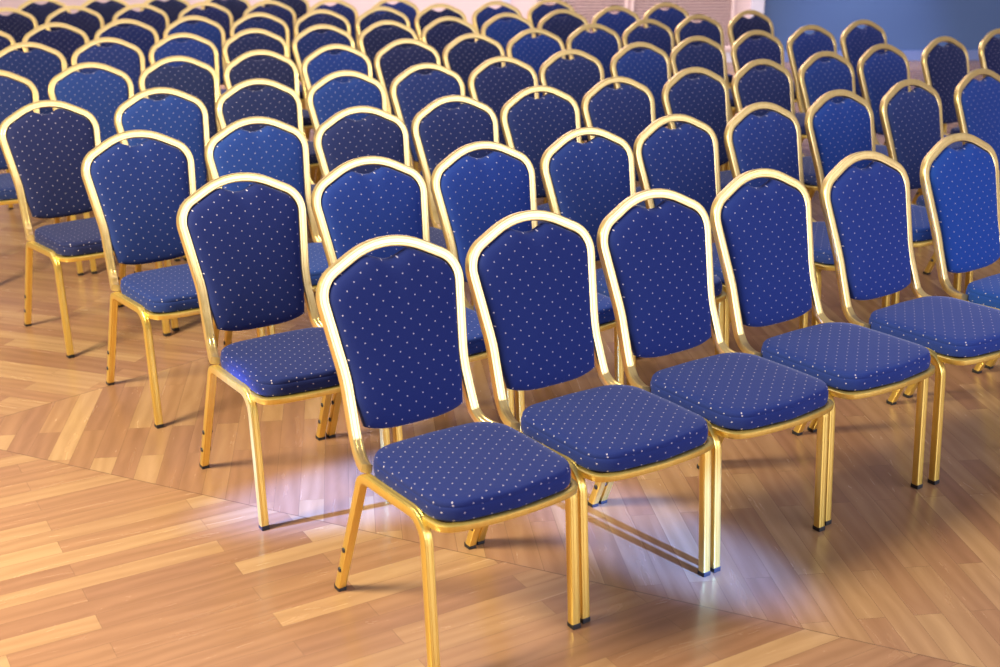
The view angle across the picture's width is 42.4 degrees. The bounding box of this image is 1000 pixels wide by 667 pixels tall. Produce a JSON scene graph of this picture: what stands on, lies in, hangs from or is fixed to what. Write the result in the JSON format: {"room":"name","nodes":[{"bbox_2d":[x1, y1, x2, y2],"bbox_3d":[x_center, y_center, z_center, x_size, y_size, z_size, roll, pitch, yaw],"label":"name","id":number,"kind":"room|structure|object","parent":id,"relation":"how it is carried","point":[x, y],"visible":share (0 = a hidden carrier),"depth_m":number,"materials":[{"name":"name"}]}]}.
{"room":"assembly chamber","nodes":[
{"label":"assembly chamber","id":0,"kind":"room"},
{"bbox_2d":[0,60,999,666],"bbox_3d":[2.036,-1.832,10.588,40.000,0.120,34.000,-13,23,-31],"label":"floor","id":1,"kind":"structure","parent":0,"point":[118,548],"depth_m":3.65,"materials":[{"name":"brown wood"}]},
{"bbox_2d":[0,31,16,50],"bbox_3d":[-3.077,-1.385,7.884,0.427,0.914,0.624,-11,22,-28],"label":"banquet chair","id":2,"kind":"object","parent":1,"relation":"on","point":[6,40],"visible":0.04,"depth_m":8.04,"materials":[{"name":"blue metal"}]},
{"bbox_2d":[0,7,37,51],"bbox_3d":[-3.365,-1.798,9.059,0.427,0.914,0.624,-11,22,-28],"label":"banquet chair","id":3,"kind":"object","parent":1,"relation":"on","point":[17,24],"visible":0.12,"depth_m":9.17,"materials":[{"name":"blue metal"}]},
{"bbox_2d":[0,42,66,215],"bbox_3d":[-2.492,-1.107,7.086,0.427,0.914,0.624,-11,22,-28],"label":"banquet chair","id":4,"kind":"object","parent":1,"relation":"on","point":[39,65],"visible":0.14,"depth_m":7.19,"materials":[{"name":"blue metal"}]},
{"bbox_2d":[0,70,83,275],"bbox_3d":[-2.285,-0.744,6.055,0.432,0.914,0.624,-11,22,-28],"label":"banquet chair","id":5,"kind":"object","parent":1,"relation":"on","point":[16,91],"visible":0.26,"depth_m":6.17,"materials":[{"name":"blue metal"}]},
{"bbox_2d":[17,0,70,29],"bbox_3d":[-3.390,-2.078,9.849,0.427,0.914,0.624,-11,22,-27],"label":"banquet chair","id":6,"kind":"object","parent":1,"relation":"on","point":[41,12],"visible":0.1,"depth_m":9.93,"materials":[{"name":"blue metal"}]},
{"bbox_2d":[22,22,88,67],"bbox_3d":[-2.678,-1.451,8.063,0.427,0.914,0.624,-11,22,-28],"label":"banquet chair","id":7,"kind":"object","parent":1,"relation":"on","point":[68,39],"visible":0.12,"depth_m":8.16,"materials":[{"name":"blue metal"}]},
{"bbox_2d":[45,5,104,45],"bbox_3d":[-2.923,-1.840,9.167,0.427,0.914,0.624,-11,22,-28],"label":"banquet chair","id":8,"kind":"object","parent":1,"relation":"on","point":[87,20],"visible":0.12,"depth_m":9.27,"materials":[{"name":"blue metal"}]},
{"bbox_2d":[0,100,170,358],"bbox_3d":[-1.679,-0.445,5.198,0.432,0.914,0.624,-15,24,-35],"label":"banquet chair","id":9,"kind":"object","parent":1,"relation":"on","point":[44,154],"visible":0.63,"depth_m":5.23,"materials":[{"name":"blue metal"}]},
{"bbox_2d":[78,0,131,24],"bbox_3d":[-2.944,-2.118,9.952,0.427,0.914,0.624,-11,22,-27],"label":"banquet chair","id":10,"kind":"object","parent":1,"relation":"on","point":[107,10],"visible":0.07,"depth_m":10.04,"materials":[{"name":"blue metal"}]},
{"bbox_2d":[71,37,144,94],"bbox_3d":[-2.103,-1.177,7.276,0.427,0.914,0.624,-12,22,-29],"label":"banquet chair","id":11,"kind":"object","parent":1,"relation":"on","point":[124,56],"visible":0.19,"depth_m":7.38,"materials":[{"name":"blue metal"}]},
{"bbox_2d":[48,62,179,273],"bbox_3d":[-1.883,-0.822,6.269,0.432,0.914,0.624,-11,22,-28],"label":"banquet chair","id":12,"kind":"object","parent":1,"relation":"on","point":[101,92],"visible":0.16,"depth_m":6.36,"materials":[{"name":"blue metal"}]},
{"bbox_2d":[94,19,158,68],"bbox_3d":[-2.281,-1.516,8.239,0.427,0.914,0.624,-11,22,-28],"label":"banquet chair","id":13,"kind":"object","parent":1,"relation":"on","point":[144,36],"visible":0.16,"depth_m":8.35,"materials":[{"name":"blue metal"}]},
{"bbox_2d":[112,3,169,40],"bbox_3d":[-2.477,-1.880,9.270,0.427,0.914,0.624,-11,22,-28],"label":"banquet chair","id":14,"kind":"object","parent":1,"relation":"on","point":[152,16],"visible":0.08,"depth_m":9.38,"materials":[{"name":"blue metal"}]},
{"bbox_2d":[114,87,210,330],"bbox_3d":[-1.318,-0.552,5.492,0.432,0.914,0.624,-13,23,-31],"label":"banquet chair","id":15,"kind":"object","parent":1,"relation":"on","point":[181,116],"visible":0.17,"depth_m":5.59,"materials":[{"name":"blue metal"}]},
{"bbox_2d":[140,0,189,23],"bbox_3d":[-2.495,-2.156,10.050,0.427,0.914,0.624,-11,22,-27],"label":"banquet chair","id":16,"kind":"object","parent":1,"relation":"on","point":[172,8],"visible":0.06,"depth_m":10.15,"materials":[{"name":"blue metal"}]},
{"bbox_2d":[81,130,264,428],"bbox_3d":[-1.145,-0.219,4.548,0.432,0.914,0.624,-14,23,-33],"label":"banquet chair","id":17,"kind":"object","parent":1,"relation":"on","point":[136,194],"visible":0.66,"depth_m":4.58,"materials":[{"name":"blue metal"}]},
{"bbox_2d":[138,56,219,260],"bbox_3d":[-1.499,-0.899,6.478,0.432,0.914,0.624,-12,22,-29],"label":"banquet chair","id":18,"kind":"object","parent":1,"relation":"on","point":[196,78],"visible":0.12,"depth_m":6.58,"materials":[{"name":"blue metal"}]},
{"bbox_2d":[149,33,220,95],"bbox_3d":[-1.718,-1.248,7.467,0.427,0.914,0.624,-12,22,-29],"label":"banquet chair","id":19,"kind":"object","parent":1,"relation":"on","point":[197,47],"visible":0.15,"depth_m":7.56,"materials":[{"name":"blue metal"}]},
{"bbox_2d":[163,15,226,94],"bbox_3d":[-1.885,-1.581,8.413,0.427,0.914,0.624,-11,22,-28],"label":"banquet chair","id":20,"kind":"object","parent":1,"relation":"on","point":[206,28],"visible":0.18,"depth_m":8.53,"materials":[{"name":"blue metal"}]},
{"bbox_2d":[178,2,233,84],"bbox_3d":[-2.028,-1.918,9.368,0.427,0.914,0.624,-11,22,-28],"label":"banquet chair","id":21,"kind":"object","parent":1,"relation":"on","point":[217,13],"visible":0.09,"depth_m":9.48,"materials":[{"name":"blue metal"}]},
{"bbox_2d":[201,0,250,88],"bbox_3d":[-2.042,-2.192,10.144,0.427,0.914,0.624,-11,22,-27],"label":"banquet chair","id":22,"kind":"object","parent":1,"relation":"on","point":[237,8],"visible":0.06,"depth_m":10.26,"materials":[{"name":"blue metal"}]},
{"bbox_2d":[215,78,315,242],"bbox_3d":[-0.937,-0.635,5.719,0.432,0.914,0.624,-13,23,-31],"label":"banquet chair","id":23,"kind":"object","parent":1,"relation":"on","point":[278,101],"visible":0.23,"depth_m":5.79,"materials":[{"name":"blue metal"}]},
{"bbox_2d":[204,116,328,347],"bbox_3d":[-0.772,-0.306,4.785,0.432,0.914,0.624,-13,23,-31],"label":"banquet chair","id":24,"kind":"object","parent":1,"relation":"on","point":[279,150],"visible":0.37,"depth_m":4.87,"materials":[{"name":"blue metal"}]},
{"bbox_2d":[230,12,303,104],"bbox_3d":[-1.486,-1.645,8.586,0.427,0.914,0.624,-11,22,-28],"label":"banquet chair","id":25,"kind":"object","parent":1,"relation":"on","point":[271,23],"visible":0.2,"depth_m":8.68,"materials":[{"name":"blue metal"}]},
{"bbox_2d":[222,28,312,129],"bbox_3d":[-1.333,-1.319,7.660,0.427,0.914,0.624,-12,22,-29],"label":"banquet chair","id":26,"kind":"object","parent":1,"relation":"on","point":[238,44],"visible":0.2,"depth_m":7.72,"materials":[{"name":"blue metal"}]},
{"bbox_2d":[223,50,318,181],"bbox_3d":[-1.117,-0.978,6.691,0.432,0.914,0.624,-12,22,-29],"label":"banquet chair","id":27,"kind":"object","parent":1,"relation":"on","point":[276,67],"visible":0.25,"depth_m":6.77,"materials":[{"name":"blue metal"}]},
{"bbox_2d":[243,0,304,108],"bbox_3d":[-1.576,-1.954,9.462,0.427,0.914,0.624,-11,22,-28],"label":"banquet chair","id":28,"kind":"object","parent":1,"relation":"on","point":[280,10],"visible":0.16,"depth_m":9.59,"materials":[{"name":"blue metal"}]},
{"bbox_2d":[176,172,389,530],"bbox_3d":[-0.645,0.023,3.854,0.432,0.914,0.624,-12,23,-30],"label":"banquet chair","id":29,"kind":"object","parent":1,"relation":"on","point":[246,250],"visible":0.82,"depth_m":3.90,"materials":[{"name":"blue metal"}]},
{"bbox_2d":[261,0,309,64],"bbox_3d":[-1.587,-2.227,10.233,0.427,0.914,0.624,-11,22,-27],"label":"banquet chair","id":30,"kind":"object","parent":1,"relation":"on","point":[300,7],"visible":0.03,"depth_m":10.36,"materials":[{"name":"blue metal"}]},
{"bbox_2d":[293,9,350,109],"bbox_3d":[-1.088,-1.709,8.758,0.427,0.914,0.624,-11,22,-28],"label":"banquet chair","id":31,"kind":"object","parent":1,"relation":"on","point":[335,19],"visible":0.1,"depth_m":8.84,"materials":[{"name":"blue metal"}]},
{"bbox_2d":[292,24,354,140],"bbox_3d":[-0.949,-1.391,7.855,0.427,0.914,0.624,-12,22,-29],"label":"banquet chair","id":32,"kind":"object","parent":1,"relation":"on","point":[306,42],"visible":0.18,"depth_m":7.91,"materials":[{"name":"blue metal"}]},
{"bbox_2d":[307,0,359,50],"bbox_3d":[-1.121,-1.989,9.551,0.427,0.914,0.624,-11,22,-28],"label":"banquet chair","id":33,"kind":"object","parent":1,"relation":"on","point":[343,8],"visible":0.15,"depth_m":9.68,"materials":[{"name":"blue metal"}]},
{"bbox_2d":[301,44,418,183],"bbox_3d":[-0.743,-1.056,6.904,0.432,0.914,0.624,-12,23,-30],"label":"banquet chair","id":34,"kind":"object","parent":1,"relation":"on","point":[319,63],"visible":0.14,"depth_m":6.97,"materials":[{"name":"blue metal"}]},
{"bbox_2d":[306,70,423,178],"bbox_3d":[-0.567,-0.718,5.947,0.432,0.914,0.624,-13,23,-31],"label":"banquet chair","id":35,"kind":"object","parent":1,"relation":"on","point":[325,98],"visible":0.19,"depth_m":6.01,"materials":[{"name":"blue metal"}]},
{"bbox_2d":[355,6,409,37],"bbox_3d":[-0.688,-1.772,8.929,0.427,0.914,0.624,-11,22,-28],"label":"banquet chair","id":36,"kind":"object","parent":1,"relation":"on","point":[367,18],"visible":0.15,"depth_m":9.00,"materials":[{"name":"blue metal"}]},
{"bbox_2d":[358,20,417,79],"bbox_3d":[-0.567,-1.463,8.051,0.427,0.914,0.624,-12,22,-29],"label":"banquet chair","id":37,"kind":"object","parent":1,"relation":"on","point":[371,40],"visible":0.14,"depth_m":8.10,"materials":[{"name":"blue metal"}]},
{"bbox_2d":[313,106,473,309],"bbox_3d":[-0.397,-0.384,4.997,0.432,0.914,0.624,-13,23,-31],"label":"banquet chair","id":38,"kind":"object","parent":1,"relation":"on","point":[338,140],"visible":0.27,"depth_m":5.06,"materials":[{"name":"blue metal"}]},
{"bbox_2d":[371,0,418,36],"bbox_3d":[-0.662,-2.023,9.636,0.427,0.914,0.624,-11,22,-28],"label":"banquet chair","id":39,"kind":"object","parent":1,"relation":"on","point":[406,7],"visible":0.07,"depth_m":9.76,"materials":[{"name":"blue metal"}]},
{"bbox_2d":[374,38,440,171],"bbox_3d":[-0.372,-1.135,7.121,0.432,0.914,0.624,-12,23,-30],"label":"banquet chair","id":40,"kind":"object","parent":1,"relation":"on","point":[391,60],"visible":0.14,"depth_m":7.17,"materials":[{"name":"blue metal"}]},
{"bbox_2d":[311,156,514,442],"bbox_3d":[-0.272,-0.059,4.076,0.432,0.914,0.624,-13,23,-31],"label":"banquet chair","id":41,"kind":"object","parent":1,"relation":"on","point":[350,208],"visible":0.34,"depth_m":4.14,"materials":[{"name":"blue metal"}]},
{"bbox_2d":[390,63,464,176],"bbox_3d":[-0.200,-0.798,6.165,0.432,0.914,0.624,-13,23,-32],"label":"banquet chair","id":42,"kind":"object","parent":1,"relation":"on","point":[410,92],"visible":0.17,"depth_m":6.21,"materials":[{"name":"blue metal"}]},
{"bbox_2d":[414,3,466,40],"bbox_3d":[-0.288,-1.835,9.097,0.427,0.914,0.624,-11,22,-28],"label":"banquet chair","id":43,"kind":"object","parent":1,"relation":"on","point":[426,16],"visible":0.12,"depth_m":9.15,"materials":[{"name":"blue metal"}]},
{"bbox_2d":[316,235,580,666],"bbox_3d":[-0.124,0.267,3.152,0.432,0.914,0.624,-13,23,-31],"label":"banquet chair","id":44,"kind":"object","parent":1,"relation":"on","point":[395,329],"visible":1,"depth_m":3.18,"materials":[{"name":"blue fabric"}]},
{"bbox_2d":[421,16,477,65],"bbox_3d":[-0.185,-1.536,8.250,0.427,0.914,0.624,-12,22,-29],"label":"banquet chair","id":45,"kind":"object","parent":1,"relation":"on","point":[438,36],"visible":0.12,"depth_m":8.30,"materials":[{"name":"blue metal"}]},
{"bbox_2d":[442,33,504,97],"bbox_3d":[-0.004,-1.216,7.342,0.432,0.914,0.624,-13,23,-31],"label":"banquet chair","id":46,"kind":"object","parent":1,"relation":"on","point":[459,56],"visible":0.19,"depth_m":7.39,"materials":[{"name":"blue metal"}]},
{"bbox_2d":[411,95,542,229],"bbox_3d":[-0.034,-0.471,5.235,0.432,0.914,0.624,-13,23,-32],"label":"banquet chair","id":47,"kind":"object","parent":1,"relation":"on","point":[436,132],"visible":0.26,"depth_m":5.28,"materials":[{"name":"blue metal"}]},
{"bbox_2d":[472,1,521,39],"bbox_3d":[0.114,-1.898,9.266,0.427,0.914,0.624,-11,22,-28],"label":"banquet chair","id":48,"kind":"object","parent":1,"relation":"on","point":[483,13],"visible":0.15,"depth_m":9.32,"materials":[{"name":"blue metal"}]},
{"bbox_2d":[468,56,547,203],"bbox_3d":[0.169,-0.878,6.383,0.432,0.914,0.624,-13,23,-32],"label":"banquet chair","id":49,"kind":"object","parent":1,"relation":"on","point":[493,86],"visible":0.14,"depth_m":6.44,"materials":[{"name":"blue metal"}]},
{"bbox_2d":[481,12,534,64],"bbox_3d":[0.195,-1.610,8.451,0.427,0.914,0.624,-12,22,-29],"label":"banquet chair","id":50,"kind":"object","parent":1,"relation":"on","point":[501,31],"visible":0.16,"depth_m":8.52,"materials":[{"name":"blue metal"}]},
{"bbox_2d":[430,141,623,432],"bbox_3d":[0.095,-0.140,4.299,0.432,0.914,0.624,-13,23,-31],"label":"banquet chair","id":51,"kind":"object","parent":1,"relation":"on","point":[470,194],"visible":0.34,"depth_m":4.34,"materials":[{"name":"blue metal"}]},
{"bbox_2d":[506,28,565,97],"bbox_3d":[0.362,-1.298,7.566,0.432,0.914,0.624,-13,23,-31],"label":"banquet chair","id":52,"kind":"object","parent":1,"relation":"on","point":[534,52],"visible":0.21,"depth_m":7.63,"materials":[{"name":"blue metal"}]},
{"bbox_2d":[527,0,574,36],"bbox_3d":[0.516,-1.960,9.432,0.427,0.914,0.624,-11,22,-28],"label":"banquet chair","id":53,"kind":"object","parent":1,"relation":"on","point":[539,10],"visible":0.11,"depth_m":9.48,"materials":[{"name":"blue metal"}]},
{"bbox_2d":[537,9,589,142],"bbox_3d":[0.574,-1.685,8.654,0.427,0.914,0.624,-12,23,-29],"label":"banquet chair","id":54,"kind":"object","parent":1,"relation":"on","point":[563,27],"visible":0.14,"depth_m":8.73,"materials":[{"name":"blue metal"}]},
{"bbox_2d":[539,49,603,140],"bbox_3d":[0.528,-0.968,6.630,0.432,0.914,0.624,-13,23,-32],"label":"banquet chair","id":55,"kind":"object","parent":1,"relation":"on","point":[574,77],"visible":0.17,"depth_m":6.70,"materials":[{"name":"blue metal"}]},
{"bbox_2d":[500,85,645,211],"bbox_3d":[0.328,-0.555,5.465,0.432,0.914,0.624,-13,23,-32],"label":"banquet chair","id":56,"kind":"object","parent":1,"relation":"on","point":[529,126],"visible":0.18,"depth_m":5.52,"materials":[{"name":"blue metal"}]},
{"bbox_2d":[465,210,713,623],"bbox_3d":[0.235,0.182,3.384,0.432,0.914,0.624,-13,23,-31],"label":"banquet chair","id":57,"kind":"object","parent":1,"relation":"on","point":[534,291],"visible":0.91,"depth_m":3.41,"materials":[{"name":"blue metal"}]},
{"bbox_2d":[592,6,640,47],"bbox_3d":[0.951,-1.760,8.858,0.427,0.914,0.624,-12,23,-30],"label":"banquet chair","id":58,"kind":"object","parent":1,"relation":"on","point":[619,22],"visible":0.16,"depth_m":8.94,"materials":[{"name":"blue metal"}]},
{"bbox_2d":[566,23,668,128],"bbox_3d":[0.726,-1.382,7.794,0.432,0.914,0.624,-13,23,-31],"label":"banquet chair","id":59,"kind":"object","parent":1,"relation":"on","point":[604,43],"visible":0.16,"depth_m":7.88,"materials":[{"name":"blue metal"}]},
{"bbox_2d":[581,76,655,206],"bbox_3d":[0.687,-0.640,5.700,0.432,0.914,0.624,-13,23,-32],"label":"banquet chair","id":60,"kind":"object","parent":1,"relation":"on","point":[625,111],"visible":0.19,"depth_m":5.77,"materials":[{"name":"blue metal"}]},
{"bbox_2d":[540,127,726,385],"bbox_3d":[0.468,-0.226,4.532,0.432,0.914,0.624,-13,23,-32],"label":"banquet chair","id":61,"kind":"object","parent":1,"relation":"on","point":[583,183],"visible":0.27,"depth_m":4.59,"materials":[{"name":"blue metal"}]},
{"bbox_2d":[610,42,730,170],"bbox_3d":[0.917,-1.065,6.896,0.432,0.914,0.624,-13,23,-32],"label":"banquet chair","id":62,"kind":"object","parent":1,"relation":"on","point":[650,67],"visible":0.17,"depth_m":6.98,"materials":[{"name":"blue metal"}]},
{"bbox_2d":[622,19,724,170],"bbox_3d":[1.086,-1.466,8.026,0.432,0.914,0.624,-13,23,-32],"label":"banquet chair","id":63,"kind":"object","parent":1,"relation":"on","point":[658,34],"visible":0.2,"depth_m":8.11,"materials":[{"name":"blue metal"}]},
{"bbox_2d":[643,2,732,86],"bbox_3d":[1.327,-1.835,9.064,0.427,0.914,0.624,-12,23,-30],"label":"banquet chair","id":64,"kind":"object","parent":1,"relation":"on","point":[672,17],"visible":0.18,"depth_m":9.14,"materials":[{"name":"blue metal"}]},
{"bbox_2d":[662,67,732,190],"bbox_3d":[1.077,-0.739,5.970,0.432,0.914,0.624,-14,23,-33],"label":"banquet chair","id":65,"kind":"object","parent":1,"relation":"on","point":[705,98],"visible":0.2,"depth_m":6.05,"materials":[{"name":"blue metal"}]},
{"bbox_2d":[670,36,732,118],"bbox_3d":[1.267,-1.154,7.140,0.432,0.914,0.624,-13,23,-32],"label":"banquet chair","id":66,"kind":"object","parent":1,"relation":"on","point":[710,55],"visible":0.14,"depth_m":7.21,"materials":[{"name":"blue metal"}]},
{"bbox_2d":[674,14,735,164],"bbox_3d":[1.445,-1.552,8.261,0.432,0.914,0.624,-13,23,-32],"label":"banquet chair","id":67,"kind":"object","parent":1,"relation":"on","point":[708,27],"visible":0.18,"depth_m":8.33,"materials":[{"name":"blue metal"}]},
{"bbox_2d":[597,188,833,572],"bbox_3d":[0.598,0.098,3.615,0.432,0.914,0.624,-13,23,-32],"label":"banquet chair","id":68,"kind":"object","parent":1,"relation":"on","point":[657,262],"visible":0.88,"depth_m":3.64,"materials":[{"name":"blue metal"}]},
{"bbox_2d":[633,114,807,357],"bbox_3d":[0.821,-0.315,4.776,0.432,0.914,0.624,-13,23,-32],"label":"banquet chair","id":69,"kind":"object","parent":1,"relation":"on","point":[684,159],"visible":0.27,"depth_m":4.84,"materials":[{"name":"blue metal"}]},
{"bbox_2d":[727,10,796,101],"bbox_3d":[1.831,-1.647,8.519,0.432,0.914,0.624,-14,23,-33],"label":"banquet chair","id":70,"kind":"object","parent":1,"relation":"on","point":[739,25],"visible":0.15,"depth_m":8.56,"materials":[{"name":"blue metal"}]},
{"bbox_2d":[731,30,806,138],"bbox_3d":[1.652,-1.248,7.397,0.432,0.914,0.624,-14,23,-33],"label":"banquet chair","id":71,"kind":"object","parent":1,"relation":"on","point":[744,50],"visible":0.27,"depth_m":7.44,"materials":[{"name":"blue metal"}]},
{"bbox_2d":[731,59,817,195],"bbox_3d":[1.444,-0.830,6.220,0.432,0.914,0.624,-14,24,-33],"label":"banquet chair","id":72,"kind":"object","parent":1,"relation":"on","point":[774,83],"visible":0.25,"depth_m":6.26,"materials":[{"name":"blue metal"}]},
{"bbox_2d":[724,102,889,325],"bbox_3d":[1.201,-0.404,5.021,0.432,0.914,0.624,-14,23,-33],"label":"banquet chair","id":73,"kind":"object","parent":1,"relation":"on","point":[772,140],"visible":0.28,"depth_m":5.06,"materials":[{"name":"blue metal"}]},
{"bbox_2d":[787,25,836,141],"bbox_3d":[2.025,-1.334,7.632,0.432,0.914,0.624,-14,23,-33],"label":"banquet chair","id":74,"kind":"object","parent":1,"relation":"on","point":[801,45],"visible":0.17,"depth_m":7.66,"materials":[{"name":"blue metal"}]},
{"bbox_2d":[710,168,934,525],"bbox_3d":[0.957,0.008,3.861,0.432,0.914,0.624,-13,23,-32],"label":"banquet chair","id":75,"kind":"object","parent":1,"relation":"on","point":[763,235],"visible":0.91,"depth_m":3.88,"materials":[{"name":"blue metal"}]},
{"bbox_2d":[798,51,922,199],"bbox_3d":[1.826,-0.927,6.486,0.432,0.914,0.624,-14,24,-34],"label":"banquet chair","id":76,"kind":"object","parent":1,"relation":"on","point":[816,78],"visible":0.22,"depth_m":6.53,"materials":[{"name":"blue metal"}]},
{"bbox_2d":[805,89,961,304],"bbox_3d":[1.583,-0.509,5.309,0.432,0.914,0.624,-14,24,-34],"label":"banquet chair","id":77,"kind":"object","parent":1,"relation":"on","point":[834,131],"visible":0.27,"depth_m":5.33,"materials":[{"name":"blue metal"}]},
{"bbox_2d":[840,19,946,144],"bbox_3d":[2.409,-1.429,7.891,0.432,0.914,0.624,-14,23,-33],"label":"banquet chair","id":78,"kind":"object","parent":1,"relation":"on","point":[855,41],"visible":0.2,"depth_m":7.92,"materials":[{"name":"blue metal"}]},
{"bbox_2d":[807,151,999,484],"bbox_3d":[1.346,-0.080,4.102,0.432,0.914,0.624,-13,23,-32],"label":"banquet chair","id":79,"kind":"object","parent":1,"relation":"on","point":[867,210],"visible":0.91,"depth_m":4.12,"materials":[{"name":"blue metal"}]},
{"bbox_2d":[857,44,962,149],"bbox_3d":[2.199,-1.026,6.757,0.432,0.914,0.624,-14,24,-34],"label":"banquet chair","id":80,"kind":"object","parent":1,"relation":"on","point":[877,74],"visible":0.26,"depth_m":6.79,"materials":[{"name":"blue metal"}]},
{"bbox_2d":[879,79,972,301],"bbox_3d":[1.967,-0.605,5.571,0.432,0.914,0.624,-14,24,-34],"label":"banquet chair","id":81,"kind":"object","parent":1,"relation":"on","point":[912,121],"visible":0.39,"depth_m":5.62,"materials":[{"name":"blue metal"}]},
{"bbox_2d":[911,36,969,203],"bbox_3d":[2.629,-1.133,7.051,0.432,0.914,0.624,-15,24,-35],"label":"banquet chair","id":82,"kind":"object","parent":1,"relation":"on","point":[943,68],"visible":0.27,"depth_m":7.10,"materials":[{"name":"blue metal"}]},
{"bbox_2d":[903,133,999,397],"bbox_3d":[1.753,-0.182,4.380,0.432,0.914,0.624,-14,23,-33],"label":"banquet chair","id":83,"kind":"object","parent":1,"relation":"on","point":[960,187],"visible":0.81,"depth_m":4.43,"materials":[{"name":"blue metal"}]},
{"bbox_2d":[954,68,999,177],"bbox_3d":[2.389,-0.710,5.861,0.432,0.914,0.624,-15,24,-35],"label":"banquet chair","id":84,"kind":"object","parent":1,"relation":"on","point":[977,103],"visible":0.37,"depth_m":5.90,"materials":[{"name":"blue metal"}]},
{"bbox_2d":[978,28,999,77],"bbox_3d":[3.065,-1.254,7.384,0.432,0.914,0.624,-15,24,-35],"label":"banquet chair","id":85,"kind":"object","parent":1,"relation":"on","point":[989,47],"visible":0.41,"depth_m":7.38,"materials":[{"name":"gold metal"}]},
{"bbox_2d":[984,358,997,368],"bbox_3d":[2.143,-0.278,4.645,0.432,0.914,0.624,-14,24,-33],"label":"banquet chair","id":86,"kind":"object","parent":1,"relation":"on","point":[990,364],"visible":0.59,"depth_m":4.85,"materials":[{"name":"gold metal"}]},
{"bbox_2d":[0,0,999,51],"bbox_3d":[0.464,-4.704,12.264,20.000,4.200,0.165,0,19,0],"label":"wall","id":87,"kind":"structure","parent":0,"point":[908,25],"depth_m":12.74,"materials":[{"name":"paint"}]},
{"bbox_2d":[534,0,628,32],"bbox_3d":[0.791,-3.976,12.418,0.931,2.480,0.035,0,19,0],"label":"panel","id":88,"kind":"object","parent":87,"relation":"attached to","point":[588,9],"visible":0.07,"depth_m":12.69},
{"bbox_2d":[630,0,735,49],"bbox_3d":[1.791,-3.984,12.418,1.030,2.480,0.035,0,19,0],"label":"panel","id":89,"kind":"object","parent":87,"relation":"attached to","point":[721,11],"visible":0.25,"depth_m":12.70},
{"bbox_2d":[725,52,731,61],"bbox_3d":[1.291,-2.748,12.864,2.361,0.100,0.018,0,19,0],"label":"baseboard","id":90,"kind":"structure","parent":87,"relation":"attached to","point":[728,54],"depth_m":12.85,"materials":[{"name":"white paint"}]},
{"bbox_2d":[750,0,764,17],"bbox_3d":[2.524,-4.715,12.250,0.129,4.200,0.190,0,19,0],"label":"trim","id":91,"kind":"structure","parent":87,"relation":"attached to","point":[758,5],"depth_m":12.68,"materials":[{"name":"white paint"}]},
{"bbox_2d":[784,50,978,61],"bbox_3d":[6.542,-2.788,12.864,7.873,0.100,0.019,0,19,0],"label":"baseboard","id":92,"kind":"structure","parent":87,"relation":"attached to","point":[973,54],"depth_m":12.85,"materials":[{"name":"blue paint"}]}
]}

